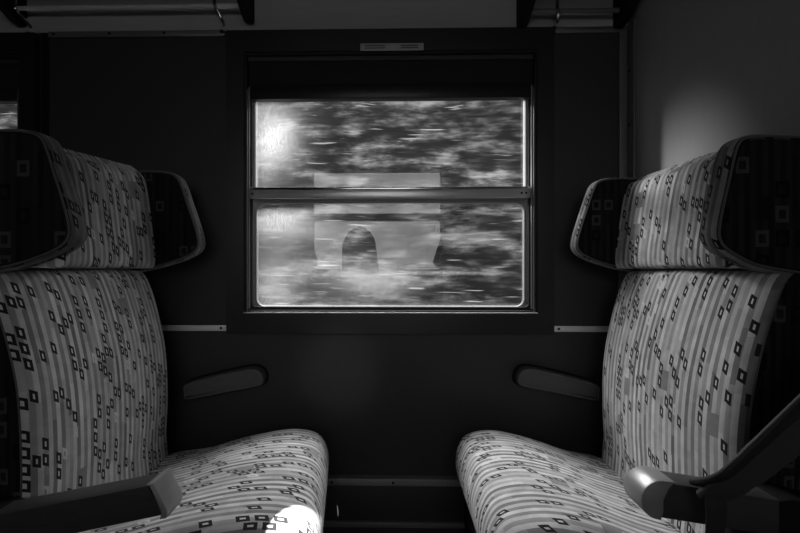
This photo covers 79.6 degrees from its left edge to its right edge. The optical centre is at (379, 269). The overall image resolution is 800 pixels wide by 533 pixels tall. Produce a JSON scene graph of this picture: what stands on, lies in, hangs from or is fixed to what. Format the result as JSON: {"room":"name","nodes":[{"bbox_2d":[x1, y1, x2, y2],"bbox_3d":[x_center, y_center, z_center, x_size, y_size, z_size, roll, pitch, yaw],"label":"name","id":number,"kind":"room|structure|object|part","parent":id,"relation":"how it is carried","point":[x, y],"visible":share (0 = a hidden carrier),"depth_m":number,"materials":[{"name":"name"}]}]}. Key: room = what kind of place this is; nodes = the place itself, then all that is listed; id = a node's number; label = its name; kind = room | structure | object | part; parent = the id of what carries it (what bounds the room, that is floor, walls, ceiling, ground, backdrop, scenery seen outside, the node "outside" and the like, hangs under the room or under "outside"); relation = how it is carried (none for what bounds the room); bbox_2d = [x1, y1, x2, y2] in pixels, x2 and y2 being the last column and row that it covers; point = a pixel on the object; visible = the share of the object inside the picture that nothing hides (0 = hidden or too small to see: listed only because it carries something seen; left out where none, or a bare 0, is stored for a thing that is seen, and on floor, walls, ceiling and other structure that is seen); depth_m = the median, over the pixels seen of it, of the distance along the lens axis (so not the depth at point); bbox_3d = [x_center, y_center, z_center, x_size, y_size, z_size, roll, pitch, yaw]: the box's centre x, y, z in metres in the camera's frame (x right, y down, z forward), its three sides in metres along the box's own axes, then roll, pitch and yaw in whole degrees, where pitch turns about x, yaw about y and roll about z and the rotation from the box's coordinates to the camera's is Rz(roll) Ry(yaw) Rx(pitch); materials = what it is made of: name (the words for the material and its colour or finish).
{"room":"train carriage","nodes":[
{"label":"train carriage","id":0,"kind":"room"},
{"bbox_2d":[0,31,617,532],"bbox_3d":[-1.649,-0.175,1.665,5.032,2.350,0.060,0,0,1],"label":"wall","id":1,"kind":"structure","parent":0,"point":[380,404],"depth_m":1.60,"materials":[{"name":"plastic"}]},
{"bbox_2d":[0,32,39,132],"bbox_3d":[-1.687,-0.291,1.648,1.076,1.002,0.080,0,0,1],"label":"window","id":2,"kind":"structure","parent":1,"relation":"in","point":[19,83],"depth_m":1.60,"materials":[{"name":"metal"}]},
{"bbox_2d":[0,64,18,86],"bbox_3d":[-1.685,-0.657,1.665,0.950,0.114,0.042,0,0,1],"label":"roller blind","id":3,"kind":"object","parent":2,"relation":"attached to","point":[9,73],"depth_m":1.63,"materials":[{"name":"fabric"}]},
{"bbox_2d":[41,33,48,135],"bbox_3d":[-1.131,-0.055,1.622,0.026,1.490,0.004,0,0,1],"label":"trim","id":4,"kind":"structure","parent":1,"relation":"attached to","point":[44,36],"depth_m":1.62,"materials":[{"name":"black paint"}]},
{"bbox_2d":[0,0,254,33],"bbox_3d":[-0.821,-0.887,1.418,0.798,0.201,0.400,0,0,1],"label":"luggage rack","id":5,"kind":"object","parent":1,"relation":"attached to","point":[15,11],"visible":0.97,"depth_m":1.56,"materials":[{"name":"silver metal"}]},
{"bbox_3d":[-1.206,-0.901,1.422,0.028,0.173,0.392,0,0,1],"label":"arm","id":6,"kind":"part","parent":5,"relation":"part of","materials":[{"name":"black paint"}]},
{"bbox_3d":[-0.817,-0.858,1.567,0.770,0.015,0.016,0,0,1],"label":"rail","id":7,"kind":"part","parent":5,"relation":"part of","materials":[{"name":"grey metal"}]},
{"bbox_3d":[-0.436,-0.901,1.405,0.028,0.173,0.392,0,0,1],"label":"arm","id":8,"kind":"part","parent":5,"relation":"part of","materials":[{"name":"black paint"}]},
{"bbox_2d":[48,30,224,38],"bbox_3d":[-0.817,-0.792,1.611,0.598,0.020,0.013,0,0,1],"label":"trim","id":9,"kind":"structure","parent":1,"relation":"attached to","point":[158,33],"depth_m":1.61,"materials":[{"name":"metal"}]},
{"bbox_2d":[161,325,225,330],"bbox_3d":[-0.640,0.195,1.609,0.252,0.019,0.009,0,0,1],"label":"trim","id":10,"kind":"structure","parent":1,"relation":"attached to","point":[164,327],"depth_m":1.61,"materials":[{"name":"grey metal"}]},
{"bbox_2d":[183,364,268,399],"bbox_3d":[-0.510,0.371,1.585,0.275,0.115,0.052,0,0,1],"label":"armrest","id":11,"kind":"object","parent":1,"relation":"attached to","point":[249,376],"depth_m":1.56,"materials":[{"name":"plastic"}]},
{"bbox_3d":[-0.510,0.371,1.606,0.275,0.115,0.010,0,0,1],"label":"plate","id":12,"kind":"part","parent":11,"relation":"part of","materials":[{"name":"black paint"}]},
{"bbox_2d":[0,0,627,33],"bbox_3d":[-1.675,-1.074,1.631,4.982,0.548,0.008,0,0,1],"label":"luggage rack","id":13,"kind":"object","parent":1,"relation":"attached to","point":[269,14],"depth_m":1.60,"materials":[{"name":"metal"}]},
{"bbox_2d":[226,27,553,334],"bbox_3d":[0.031,-0.291,1.612,1.076,1.002,0.080,0,0,1],"label":"window","id":14,"kind":"structure","parent":1,"relation":"in","point":[529,81],"depth_m":1.59,"materials":[{"name":"metal"}]},
{"bbox_3d":[-0.438,-0.241,1.603,0.006,0.738,0.006,0,0,-21],"label":"guide rail","id":15,"kind":"part","parent":14,"relation":"part of","materials":[{"name":"metal"}]},
{"bbox_3d":[0.033,-0.053,1.636,0.919,0.366,0.001,0,0,1],"label":"pane","id":16,"kind":"part","parent":14,"relation":"part of","materials":[{"name":"clear glass"}]},
{"bbox_3d":[0.032,-0.418,1.633,0.928,0.364,0.034,0,0,1],"label":"sash","id":17,"kind":"part","parent":14,"relation":"part of","materials":[{"name":"glass"}]},
{"bbox_3d":[0.032,-0.060,1.638,0.928,0.384,0.028,0,0,1],"label":"sash","id":18,"kind":"part","parent":14,"relation":"part of","materials":[{"name":"glass"}]},
{"bbox_2d":[249,60,531,86],"bbox_3d":[0.033,-0.657,1.629,0.950,0.114,0.042,0,0,1],"label":"roller blind","id":19,"kind":"object","parent":14,"relation":"attached to","point":[447,73],"depth_m":1.61,"materials":[{"name":"fabric"}]},
{"bbox_2d":[360,43,423,50],"bbox_3d":[0.039,-0.731,1.573,0.207,0.024,0.002,0,0,1],"label":"sticker","id":20,"kind":"object","parent":14,"relation":"attached to","point":[364,46],"visible":1,"depth_m":1.57,"materials":[{"name":"paper"}]},
{"bbox_3d":[0.501,-0.241,1.584,0.006,0.738,0.006,0,0,-21],"label":"guide rail","id":21,"kind":"part","parent":14,"relation":"part of","materials":[{"name":"metal"}]},
{"bbox_2d":[323,485,464,531],"bbox_3d":[-1.675,0.778,1.620,4.982,0.153,0.030,0,0,1],"label":"baseboard","id":22,"kind":"structure","parent":1,"relation":"attached to","point":[343,502],"depth_m":1.57,"materials":[{"name":"laminate"}]},
{"bbox_2d":[327,474,460,486],"bbox_3d":[-1.675,0.693,1.616,4.982,0.022,0.039,0,0,1],"label":"trim","id":23,"kind":"structure","parent":1,"relation":"attached to","point":[333,479],"depth_m":1.57,"materials":[{"name":"metal"}]},
{"bbox_2d":[323,520,464,528],"bbox_3d":[-1.676,0.829,1.614,4.982,0.017,0.042,0,0,1],"label":"trim","id":24,"kind":"structure","parent":1,"relation":"attached to","point":[327,523],"depth_m":1.56,"materials":[{"name":"metal"}]},
{"bbox_2d":[512,364,599,400],"bbox_3d":[0.574,0.367,1.562,0.275,0.115,0.052,0,0,1],"label":"armrest","id":25,"kind":"object","parent":1,"relation":"attached to","point":[531,376],"depth_m":1.54,"materials":[{"name":"plastic"}]},
{"bbox_3d":[0.575,0.367,1.583,0.275,0.115,0.010,0,0,1],"label":"plate","id":26,"kind":"part","parent":25,"relation":"part of","materials":[{"name":"black paint"}]},
{"bbox_2d":[516,0,639,30],"bbox_3d":[0.617,-0.873,1.388,0.343,0.173,0.401,0,0,1],"label":"luggage rack","id":27,"kind":"object","parent":1,"relation":"attached to","point":[622,10],"visible":0.99,"depth_m":1.53,"materials":[{"name":"metal"}]},
{"bbox_3d":[0.459,-0.873,1.387,0.028,0.173,0.392,0,0,1],"label":"arm","id":28,"kind":"part","parent":27,"relation":"part of","materials":[{"name":"black paint"}]},
{"bbox_3d":[0.620,-0.830,1.537,0.315,0.015,0.016,0,0,1],"label":"rail","id":29,"kind":"part","parent":27,"relation":"part of","materials":[{"name":"metal"}]},
{"bbox_3d":[0.774,-0.873,1.380,0.028,0.173,0.392,0,0,1],"label":"arm","id":30,"kind":"part","parent":27,"relation":"part of","materials":[{"name":"black paint"}]},
{"bbox_2d":[554,326,608,331],"bbox_3d":[0.691,0.195,1.581,0.234,0.019,0.009,0,0,1],"label":"trim","id":31,"kind":"structure","parent":1,"relation":"attached to","point":[556,328],"depth_m":1.58,"materials":[{"name":"grey metal"}]},
{"bbox_2d":[555,27,619,33],"bbox_3d":[0.686,-0.788,1.581,0.215,0.017,0.010,0,0,1],"label":"trim","id":32,"kind":"structure","parent":1,"relation":"attached to","point":[587,30],"depth_m":1.58,"materials":[{"name":"metal"}]},
{"bbox_2d":[628,0,799,177],"bbox_3d":[0.807,-0.175,-0.017,0.050,2.350,3.200,0,0,1],"label":"wall","id":33,"kind":"structure","parent":0,"point":[709,74],"depth_m":1.18,"materials":[{"name":"laminate"}]},
{"bbox_2d":[618,19,634,291],"bbox_3d":[0.799,-0.050,1.556,0.030,1.500,0.055,0,0,1],"label":"trim","id":34,"kind":"structure","parent":33,"relation":"attached to","point":[626,36],"depth_m":1.57,"materials":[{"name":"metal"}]},
{"bbox_3d":[-1.709,1.025,0.036,5.082,0.050,3.320,0,0,1],"label":"floor","id":35,"kind":"structure","parent":0,"visible":0},
{"bbox_2d":[0,129,328,532],"bbox_3d":[-0.456,0.340,1.160,0.684,1.321,0.675,0,0,1],"label":"seat","id":36,"kind":"object","parent":35,"relation":"on","point":[84,377],"visible":1,"depth_m":1.04,"materials":[{"name":"grey fabric"}]},
{"bbox_3d":[-0.521,0.427,0.855,0.307,0.120,0.060,0,0,1],"label":"armrest","id":37,"kind":"part","parent":36,"relation":"part of","materials":[{"name":"black plastic"}]},
{"bbox_3d":[-0.717,0.288,1.205,0.160,0.583,0.584,0,0,1],"label":"backrest","id":38,"kind":"part","parent":36,"relation":"part of","materials":[{"name":"fabric"}]},
{"bbox_2d":[78,429,328,532],"bbox_3d":[-0.391,0.557,1.198,0.556,0.175,0.584,0,0,1],"label":"seat cushion","id":39,"kind":"object","parent":36,"relation":"on","point":[273,481],"depth_m":1.11,"materials":[{"name":"fabric"}]},
{"bbox_2d":[455,134,799,532],"bbox_3d":[0.511,0.360,1.139,0.585,1.280,0.675,0,0,1],"label":"seat","id":40,"kind":"object","parent":35,"relation":"on","point":[702,352],"visible":0.98,"depth_m":1.02,"materials":[{"name":"grey fabric"}]},
{"bbox_3d":[0.515,0.759,1.179,0.540,0.242,0.550,0,0,1],"label":"seat","id":41,"kind":"part","parent":40,"relation":"part of","materials":[{"name":"grey fabric"}]},
{"bbox_2d":[455,430,681,532],"bbox_3d":[0.448,0.558,1.181,0.457,0.174,0.584,0,0,1],"label":"seat cushion","id":42,"kind":"object","parent":40,"relation":"on","point":[510,483],"depth_m":1.11,"materials":[{"name":"fabric"}]},
{"bbox_3d":[0.725,0.288,1.175,0.160,0.583,0.584,0,0,1],"label":"backrest","id":43,"kind":"part","parent":40,"relation":"part of","materials":[{"name":"fabric"}]},
{"bbox_3d":[0.554,0.400,0.833,0.227,0.091,0.060,0,0,1],"label":"armrest","id":44,"kind":"part","parent":40,"relation":"part of","materials":[{"name":"black plastic"}]},
{"bbox_2d":[688,394,799,532],"bbox_3d":[0.646,0.306,0.729,0.304,0.588,0.057,0,0,11],"label":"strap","id":45,"kind":"object","parent":40,"relation":"attached to","point":[777,444],"visible":1,"depth_m":0.73,"materials":[{"name":"black plastic"}]},
{"label":"outside","id":46,"kind":"structure","parent":0,"visible":0},
{"bbox_3d":[0.000,2.250,0.000,60.000,0.100,60.000,0,0,1],"label":"ground","id":47,"kind":"structure","parent":46,"visible":0},
{"bbox_2d":[0,100,522,305],"bbox_3d":[0.141,-1.000,6.729,28.000,6.400,1.496,0,0,1],"label":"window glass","id":48,"kind":"object","parent":47,"relation":"on","point":[309,254],"visible":0.09,"depth_m":6.74,"materials":[{"name":"glass"}]}
]}

